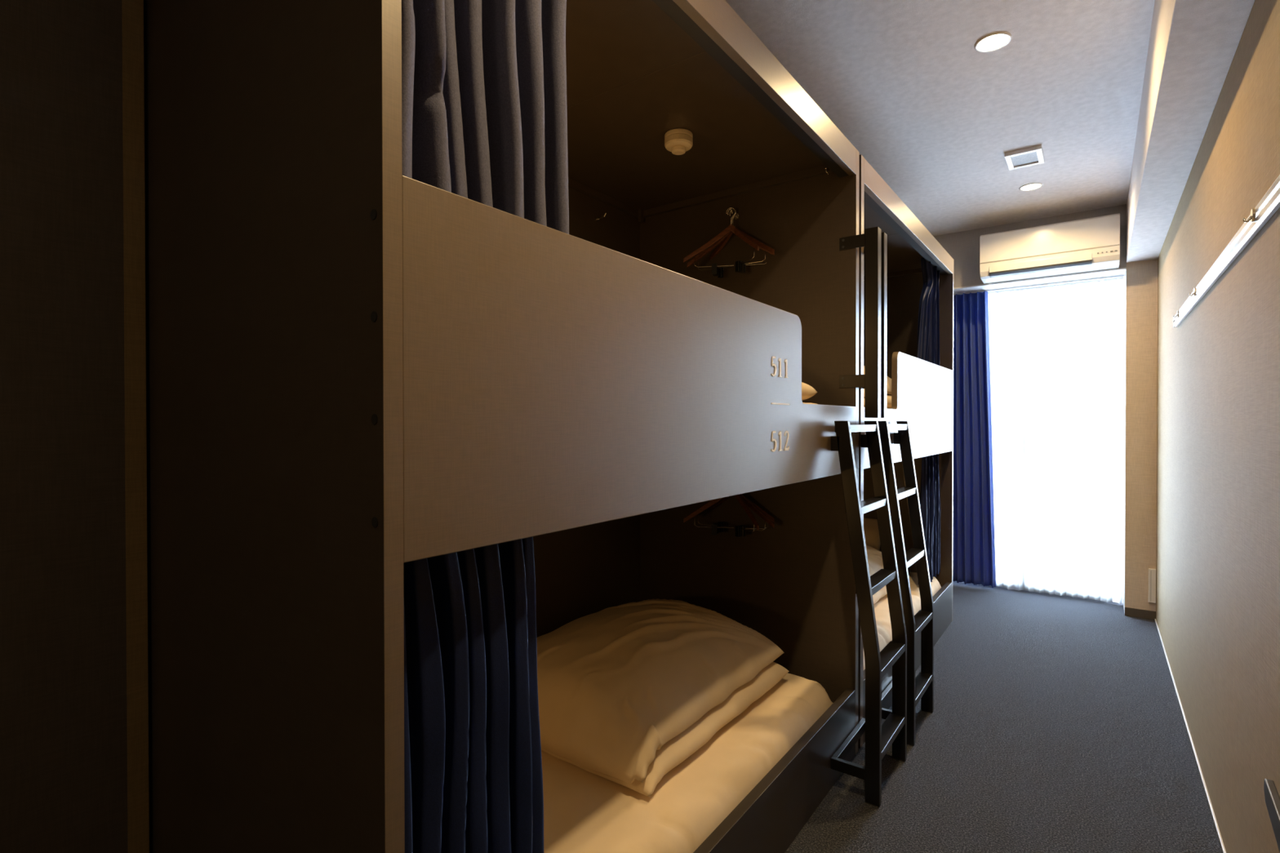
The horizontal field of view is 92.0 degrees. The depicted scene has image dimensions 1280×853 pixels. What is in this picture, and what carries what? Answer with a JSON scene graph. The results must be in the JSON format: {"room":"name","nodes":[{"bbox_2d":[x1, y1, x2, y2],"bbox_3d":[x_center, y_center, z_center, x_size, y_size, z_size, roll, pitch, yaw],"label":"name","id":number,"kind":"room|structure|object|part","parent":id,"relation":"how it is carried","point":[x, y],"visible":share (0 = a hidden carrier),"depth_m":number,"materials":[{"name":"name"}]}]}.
{"room":"dormitory","nodes":[
{"label":"dormitory","id":0,"kind":"room"},
{"bbox_2d":[0,0,128,852],"bbox_3d":[-1.866,-0.084,0.615,0.188,2.929,2.172,0,1,36],"label":"wall partition","id":1,"kind":"structure","parent":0,"point":[64,725],"depth_m":1.32,"materials":[{"name":"wood"}]},
{"bbox_2d":[121,0,149,852],"bbox_3d":[-1.156,-0.090,1.415,0.002,2.929,0.040,0,1,36],"label":"trim","id":2,"kind":"structure","parent":1,"relation":"attached to","point":[132,11],"depth_m":1.42,"materials":[{"name":"brown wood"}]},
{"bbox_2d":[724,0,1155,235],"bbox_3d":[0.565,-1.611,2.119,2.498,0.100,7.700,0,1,36],"label":"ceiling","id":3,"kind":"structure","parent":0,"point":[936,117],"depth_m":2.87,"materials":[{"name":"paint"}]},
{"bbox_2d":[974,31,1011,52],"bbox_3d":[1.436,-1.562,2.514,0.132,0.006,0.132,0,1,36],"label":"recessed light","id":4,"kind":"object","parent":3,"relation":"in","point":[993,42],"visible":1,"depth_m":2.51,"materials":[{"name":"white plastic"}]},
{"bbox_2d":[1004,145,1044,170],"bbox_3d":[2.240,-1.563,3.598,0.180,0.022,0.240,0,1,36],"label":"ceiling vent","id":5,"kind":"object","parent":3,"relation":"in","point":[1031,156],"visible":1,"depth_m":3.58,"materials":[{"name":"white plastic"}]},
{"bbox_2d":[1010,151,1038,166],"bbox_3d":[2.240,-1.567,3.598,0.124,0.014,0.184,0,1,36],"label":"grille","id":6,"kind":"object","parent":5,"relation":"attached to","point":[1028,158],"depth_m":3.61,"materials":[{"name":"grey"}]},
{"bbox_2d":[1018,182,1042,191],"bbox_3d":[2.571,-1.575,4.063,0.132,0.006,0.132,0,1,36],"label":"recessed light","id":7,"kind":"object","parent":3,"relation":"in","point":[1032,186],"visible":1,"depth_m":4.05,"materials":[{"name":"white plastic"}]},
{"bbox_2d":[1126,0,1254,262],"bbox_3d":[1.359,-1.349,1.406,0.172,0.417,7.294,0,1,36],"label":"ceiling beam","id":8,"kind":"structure","parent":3,"relation":"attached to","point":[1193,44],"depth_m":2.26,"materials":[{"name":"paint"}]},
{"bbox_2d":[784,581,1222,852],"bbox_3d":[0.627,1.417,2.222,2.498,0.100,7.900,0,1,36],"label":"floor","id":9,"kind":"structure","parent":0,"point":[1056,724],"depth_m":2.58,"materials":[{"name":"carpet"}]},
{"bbox_2d":[143,0,859,852],"bbox_3d":[-0.175,0.115,2.058,1.130,2.508,2.143,0,1,36],"label":"bunk","id":10,"kind":"object","parent":9,"relation":"on","point":[358,369],"visible":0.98,"depth_m":1.23,"materials":[{"name":"brown laminate"}]},
{"bbox_3d":[-0.803,0.122,1.211,1.126,2.508,0.030,0,1,36],"label":"panel","id":11,"kind":"part","parent":10,"relation":"part of","materials":[{"name":"brown laminate"}]},
{"bbox_2d":[403,536,543,852],"bbox_3d":[-0.301,0.598,1.096,0.110,0.836,0.352,0,1,36],"label":"curtain","id":12,"kind":"object","parent":10,"relation":"hanging from","point":[473,775],"visible":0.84,"depth_m":1.06,"materials":[{"name":"blue fabric"}]},
{"bbox_2d":[401,0,568,234],"bbox_3d":[-0.308,-0.597,1.143,0.186,0.946,0.435,0,1,36],"label":"curtain","id":13,"kind":"object","parent":10,"relation":"hanging from","point":[484,108],"visible":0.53,"depth_m":1.11,"materials":[{"name":"blue fabric"}]},
{"bbox_3d":[-0.623,0.134,2.385,0.020,2.466,2.072,0,1,36],"label":"panel","id":14,"kind":"part","parent":10,"relation":"part of","materials":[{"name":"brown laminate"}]},
{"bbox_2d":[595,213,606,222],"bbox_3d":[-0.181,-0.986,2.911,0.058,0.034,0.028,0,1,36],"label":"coat hook","id":15,"kind":"object","parent":10,"relation":"attached to","point":[597,219],"visible":1,"depth_m":2.92,"materials":[{"name":"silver metal"}]},
{"bbox_3d":[0.265,-0.088,1.727,0.028,0.556,2.072,0,1,36],"label":"guard panel","id":16,"kind":"part","parent":10,"relation":"part of","materials":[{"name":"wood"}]},
{"bbox_3d":[-0.483,-1.106,1.642,1.078,0.024,1.060,0,1,36],"label":"ceiling panel","id":17,"kind":"part","parent":10,"relation":"part of","materials":[{"name":"brown laminate"}]},
{"bbox_2d":[664,128,693,155],"bbox_3d":[0.145,-1.065,2.327,0.106,0.070,0.106,0,1,36],"label":"smoke detector","id":18,"kind":"object","parent":10,"relation":"attached to","point":[677,141],"visible":1,"depth_m":2.29,"materials":[{"name":"beige plastic"}]},
{"bbox_2d":[541,673,832,852],"bbox_3d":[-0.204,1.124,2.038,1.054,0.189,1.980,0,1,36],"label":"mattress","id":19,"kind":"object","parent":10,"relation":"on","point":[584,811],"visible":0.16,"depth_m":1.78,"materials":[{"name":"fabric"}]},
{"bbox_2d":[536,598,789,796],"bbox_3d":[-0.005,0.872,2.365,0.867,0.310,1.133,0,1,36],"label":"duvet","id":20,"kind":"object","parent":19,"relation":"on","point":[628,692],"visible":0.84,"depth_m":2.01,"materials":[{"name":"fabric"}]},
{"bbox_3d":[0.133,-1.113,2.476,1.078,0.024,1.011,0,1,36],"label":"ceiling panel","id":21,"kind":"part","parent":10,"relation":"part of","materials":[{"name":"brown laminate"}]},
{"bbox_2d":[730,208,739,219],"bbox_3d":[0.433,-0.978,2.848,0.028,0.034,0.058,0,1,36],"label":"coat hook","id":22,"kind":"object","parent":10,"relation":"attached to","point":[736,215],"visible":0.86,"depth_m":2.86,"materials":[{"name":"silver metal"}]},
{"bbox_2d":[683,207,774,274],"bbox_3d":[0.413,-0.850,2.812,0.430,0.304,0.041,0,0,10],"label":"hanger","id":23,"kind":"object","parent":22,"relation":"hanging from","point":[731,228],"visible":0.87,"depth_m":2.83,"materials":[{"name":"brown wood"}]},
{"bbox_2d":[687,208,774,276],"bbox_3d":[0.413,-0.850,2.820,0.430,0.304,0.041,0,0,32],"label":"hanger","id":24,"kind":"object","parent":22,"relation":"hanging from","point":[760,244],"visible":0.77,"depth_m":2.84,"materials":[{"name":"brown wood"}]},
{"bbox_2d":[709,208,759,278],"bbox_3d":[0.413,-0.850,2.832,0.041,0.304,0.430,0,0,-30],"label":"hanger","id":25,"kind":"object","parent":22,"relation":"hanging from","point":[738,264],"visible":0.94,"depth_m":2.80,"materials":[{"name":"brown wood"}]},
{"bbox_3d":[0.449,0.108,2.905,1.126,2.508,0.039,0,1,36],"label":"panel","id":26,"kind":"part","parent":10,"relation":"part of","materials":[{"name":"brown laminate"}]},
{"bbox_3d":[0.264,1.235,1.739,0.034,0.272,2.072,0,1,36],"label":"board","id":27,"kind":"part","parent":10,"relation":"part of","materials":[{"name":"grey wood"}]},
{"bbox_2d":[839,226,881,417],"bbox_3d":[0.909,-0.421,2.555,0.158,0.770,0.048,0,1,36],"label":"grab bar","id":28,"kind":"object","parent":10,"relation":"attached to","point":[871,239],"visible":1,"depth_m":2.51,"materials":[{"name":"black metal"}]},
{"bbox_3d":[-0.208,0.009,2.019,1.062,0.199,1.960,0,1,36],"label":"mattress","id":29,"kind":"object","parent":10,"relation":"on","visible":0},
{"bbox_2d":[801,382,817,400],"bbox_3d":[0.125,-0.251,2.385,0.874,0.321,1.132,0,1,36],"label":"pillow","id":30,"kind":"object","parent":29,"relation":"on","point":[807,391],"visible":0.02,"depth_m":2.40,"materials":[{"name":"fabric"}]},
{"bbox_3d":[0.434,0.218,2.857,0.028,0.034,0.058,0,1,36],"label":"coat hook","id":31,"kind":"object","parent":10,"relation":"attached to","visible":0},
{"bbox_2d":[683,495,774,535],"bbox_3d":[0.414,0.346,2.821,0.430,0.304,0.041,0,0,10],"label":"hanger","id":32,"kind":"object","parent":31,"relation":"hanging from","point":[710,503],"visible":0.62,"depth_m":2.84,"materials":[{"name":"brown wood"}]},
{"bbox_2d":[687,493,774,536],"bbox_3d":[0.414,0.346,2.829,0.430,0.304,0.041,0,0,32],"label":"hanger","id":33,"kind":"object","parent":31,"relation":"hanging from","point":[750,505],"visible":0.49,"depth_m":2.78,"materials":[{"name":"brown wood"}]},
{"bbox_2d":[709,494,759,537],"bbox_3d":[0.415,0.346,2.841,0.041,0.304,0.430,0,0,-30],"label":"hanger","id":34,"kind":"object","parent":31,"relation":"hanging from","point":[738,529],"visible":0.66,"depth_m":2.79,"materials":[{"name":"brown wood"}]},
{"bbox_2d":[831,421,906,807],"bbox_3d":[0.903,0.671,2.419,0.179,1.387,0.395,0,1,36],"label":"ladder","id":35,"kind":"object","parent":9,"relation":"on","point":[879,736],"visible":1,"depth_m":2.29,"materials":[{"name":"black metal"}]},
{"bbox_3d":[0.883,1.263,2.439,0.126,0.040,0.395,0,1,36],"label":"foot frame","id":36,"kind":"part","parent":35,"relation":"part of","materials":[{"name":"black metal"}]},
{"bbox_2d":[857,154,953,748],"bbox_3d":[1.101,0.101,3.785,1.128,2.508,2.095,0,1,36],"label":"bunk","id":37,"kind":"object","parent":9,"relation":"on","point":[922,391],"visible":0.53,"depth_m":3.85,"materials":[{"name":"brown laminate"}]},
{"bbox_3d":[0.489,0.107,2.959,1.126,2.508,0.040,0,1,36],"label":"panel","id":38,"kind":"part","parent":37,"relation":"part of","materials":[{"name":"brown laminate"}]},
{"bbox_2d":[863,231,887,417],"bbox_3d":[0.962,-0.422,2.627,0.158,0.770,0.046,0,1,36],"label":"grab bar","id":39,"kind":"object","parent":37,"relation":"attached to","point":[884,236],"visible":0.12,"depth_m":2.57,"materials":[{"name":"black metal"}]},
{"bbox_3d":[0.812,-1.120,3.395,1.078,0.024,1.060,0,1,36],"label":"ceiling panel","id":40,"kind":"part","parent":37,"relation":"part of","materials":[{"name":"brown laminate"}]},
{"bbox_3d":[1.413,-1.127,4.209,1.078,0.024,0.960,0,1,36],"label":"ceiling panel","id":41,"kind":"part","parent":37,"relation":"part of","materials":[{"name":"brown laminate"}]},
{"bbox_2d":[862,572,941,671],"bbox_3d":[1.086,1.111,3.783,1.054,0.188,1.960,0,1,36],"label":"mattress","id":42,"kind":"object","parent":37,"relation":"on","point":[883,624],"visible":0.02,"depth_m":3.49,"materials":[{"name":"fabric"}]},
{"bbox_2d":[863,517,880,551],"bbox_3d":[1.486,0.830,4.573,0.600,0.314,0.293,0,1,36],"label":"pillow","id":43,"kind":"object","parent":42,"relation":"on","point":[870,526],"visible":0.08,"depth_m":4.43,"materials":[{"name":"fabric"}]},
{"bbox_2d":[866,545,886,604],"bbox_3d":[1.101,0.858,3.861,0.868,0.312,1.132,0,1,36],"label":"duvet","id":44,"kind":"object","parent":42,"relation":"on","point":[874,556],"visible":0.06,"depth_m":3.65,"materials":[{"name":"fabric"}]},
{"bbox_3d":[1.544,1.221,3.471,0.034,0.272,2.022,0,1,36],"label":"board","id":45,"kind":"part","parent":37,"relation":"part of","materials":[{"name":"grey wood"}]},
{"bbox_3d":[1.713,0.094,4.615,1.126,2.508,0.033,0,1,36],"label":"panel","id":46,"kind":"part","parent":37,"relation":"part of","materials":[{"name":"brown laminate"}]},
{"bbox_3d":[1.545,-0.102,3.459,0.028,0.556,2.022,0,1,36],"label":"guard panel","id":47,"kind":"part","parent":37,"relation":"part of","materials":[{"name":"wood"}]},
{"bbox_2d":[916,257,939,365],"bbox_3d":[1.858,-0.620,4.002,0.082,0.946,0.641,0,1,36],"label":"curtain","id":48,"kind":"object","parent":37,"relation":"hanging from","point":[928,326],"visible":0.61,"depth_m":4.00,"materials":[{"name":"blue fabric"}]},
{"bbox_2d":[917,453,940,584],"bbox_3d":[1.910,0.578,4.070,0.080,0.843,0.561,0,1,34],"label":"curtain","id":49,"kind":"object","parent":37,"relation":"hanging from","point":[930,491],"visible":0.73,"depth_m":3.98,"materials":[{"name":"blue fabric"}]},
{"bbox_3d":[1.088,-0.003,3.772,1.062,0.196,1.960,0,1,36],"label":"mattress","id":50,"kind":"object","parent":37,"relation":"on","visible":0},
{"bbox_2d":[863,365,891,408],"bbox_3d":[1.195,-0.256,3.982,0.868,0.305,1.132,0,1,36],"label":"duvet","id":51,"kind":"object","parent":50,"relation":"on","point":[888,380],"visible":0.02,"depth_m":3.73,"materials":[{"name":"fabric"}]},
{"bbox_2d":[878,421,933,746],"bbox_3d":[1.212,0.668,2.837,0.179,1.387,0.395,0,1,36],"label":"ladder","id":52,"kind":"object","parent":9,"relation":"on","point":[921,686],"visible":0.66,"depth_m":2.85,"materials":[{"name":"black metal"}]},
{"bbox_3d":[1.192,1.260,2.857,0.126,0.040,0.395,0,1,36],"label":"foot frame","id":53,"kind":"part","parent":52,"relation":"part of","materials":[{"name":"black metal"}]},
{"bbox_2d":[933,204,1157,614],"bbox_3d":[2.763,-0.121,5.103,2.298,2.929,0.306,0,1,36],"label":"wall","id":54,"kind":"structure","parent":0,"point":[1141,300],"depth_m":4.37,"materials":[{"name":"paint"}]},
{"bbox_2d":[953,275,1124,295],"bbox_3d":[3.088,-1.116,4.971,1.270,0.012,0.104,0,1,36],"label":"rail","id":55,"kind":"object","parent":54,"relation":"attached to","point":[1117,277],"visible":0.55,"depth_m":4.85,"materials":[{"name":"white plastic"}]},
{"bbox_2d":[952,290,995,587],"bbox_3d":[2.733,0.101,5.175,0.444,2.426,0.128,0,1,36],"label":"window curtain","id":56,"kind":"object","parent":55,"relation":"hanging from","point":[974,562],"visible":0.68,"depth_m":5.14,"materials":[{"name":"blue fabric"}]},
{"bbox_2d":[955,278,1124,604],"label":"window","id":57,"kind":"structure","parent":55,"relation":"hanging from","point":[1056,353],"depth_m":4.86,"materials":[{"name":"white glass"}]},
{"bbox_3d":[3.112,-1.116,5.004,1.270,0.012,0.022,0,1,36],"label":"rail","id":58,"kind":"part","parent":55,"relation":"part of","materials":[{"name":"white plastic"}]},
{"bbox_2d":[953,267,1126,293],"bbox_3d":[3.017,-1.127,4.879,1.286,0.012,0.272,0,1,36],"label":"rail","id":59,"kind":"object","parent":54,"relation":"attached to","point":[1122,271],"depth_m":4.74,"materials":[{"name":"white metal"}]},
{"bbox_2d":[979,213,1119,284],"bbox_3d":[3.006,-1.309,4.577,0.865,0.352,0.248,0,1,36],"label":"air conditioner","id":60,"kind":"object","parent":54,"relation":"attached to","point":[1090,244],"visible":1,"depth_m":4.47,"materials":[{"name":"white plastic"}]},
{"bbox_3d":[2.942,-1.349,4.478,0.846,0.209,0.012,0,1,36],"label":"panel","id":61,"kind":"part","parent":60,"relation":"part of","materials":[{"name":"white plastic"}]},
{"bbox_2d":[1124,607,1155,619],"bbox_3d":[3.526,1.318,4.356,0.172,0.060,0.008,0,1,36],"label":"baseboard","id":62,"kind":"structure","parent":54,"relation":"attached to","point":[1145,614],"depth_m":4.35,"materials":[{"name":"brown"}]},
{"bbox_2d":[1148,568,1155,603],"bbox_3d":[3.574,1.111,4.310,0.041,0.235,0.023,0,1,36],"label":"wall box","id":63,"kind":"object","parent":54,"relation":"attached to","point":[1152,572],"visible":1,"depth_m":4.30,"materials":[{"name":"white plastic"}]},
{"bbox_2d":[1155,0,1279,852],"bbox_3d":[1.530,-0.093,1.417,0.100,2.929,7.700,0,1,36],"label":"wall","id":64,"kind":"structure","parent":0,"point":[1218,549],"depth_m":1.95,"materials":[{"name":"paint"}]},
{"bbox_2d":[1155,618,1226,852],"bbox_3d":[1.425,1.368,1.374,0.007,0.009,7.286,0,1,36],"label":"baseboard","id":65,"kind":"structure","parent":64,"relation":"attached to","point":[1166,658],"depth_m":2.53,"materials":[{"name":"white paint"}]},
{"bbox_2d":[1173,174,1279,327],"bbox_3d":[1.823,-0.537,1.926,0.038,0.058,3.272,0,1,36],"label":"hook rail","id":66,"kind":"object","parent":64,"relation":"attached to","point":[1269,203],"visible":1,"depth_m":1.78,"materials":[{"name":"silver metal"}]},
{"bbox_2d":[1263,778,1279,852],"bbox_3d":[1.283,0.818,1.209,0.046,0.120,0.279,0,1,36],"label":"handle","id":67,"kind":"object","parent":64,"relation":"attached to","point":[1272,797],"visible":1,"depth_m":1.27,"materials":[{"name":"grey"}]}
]}

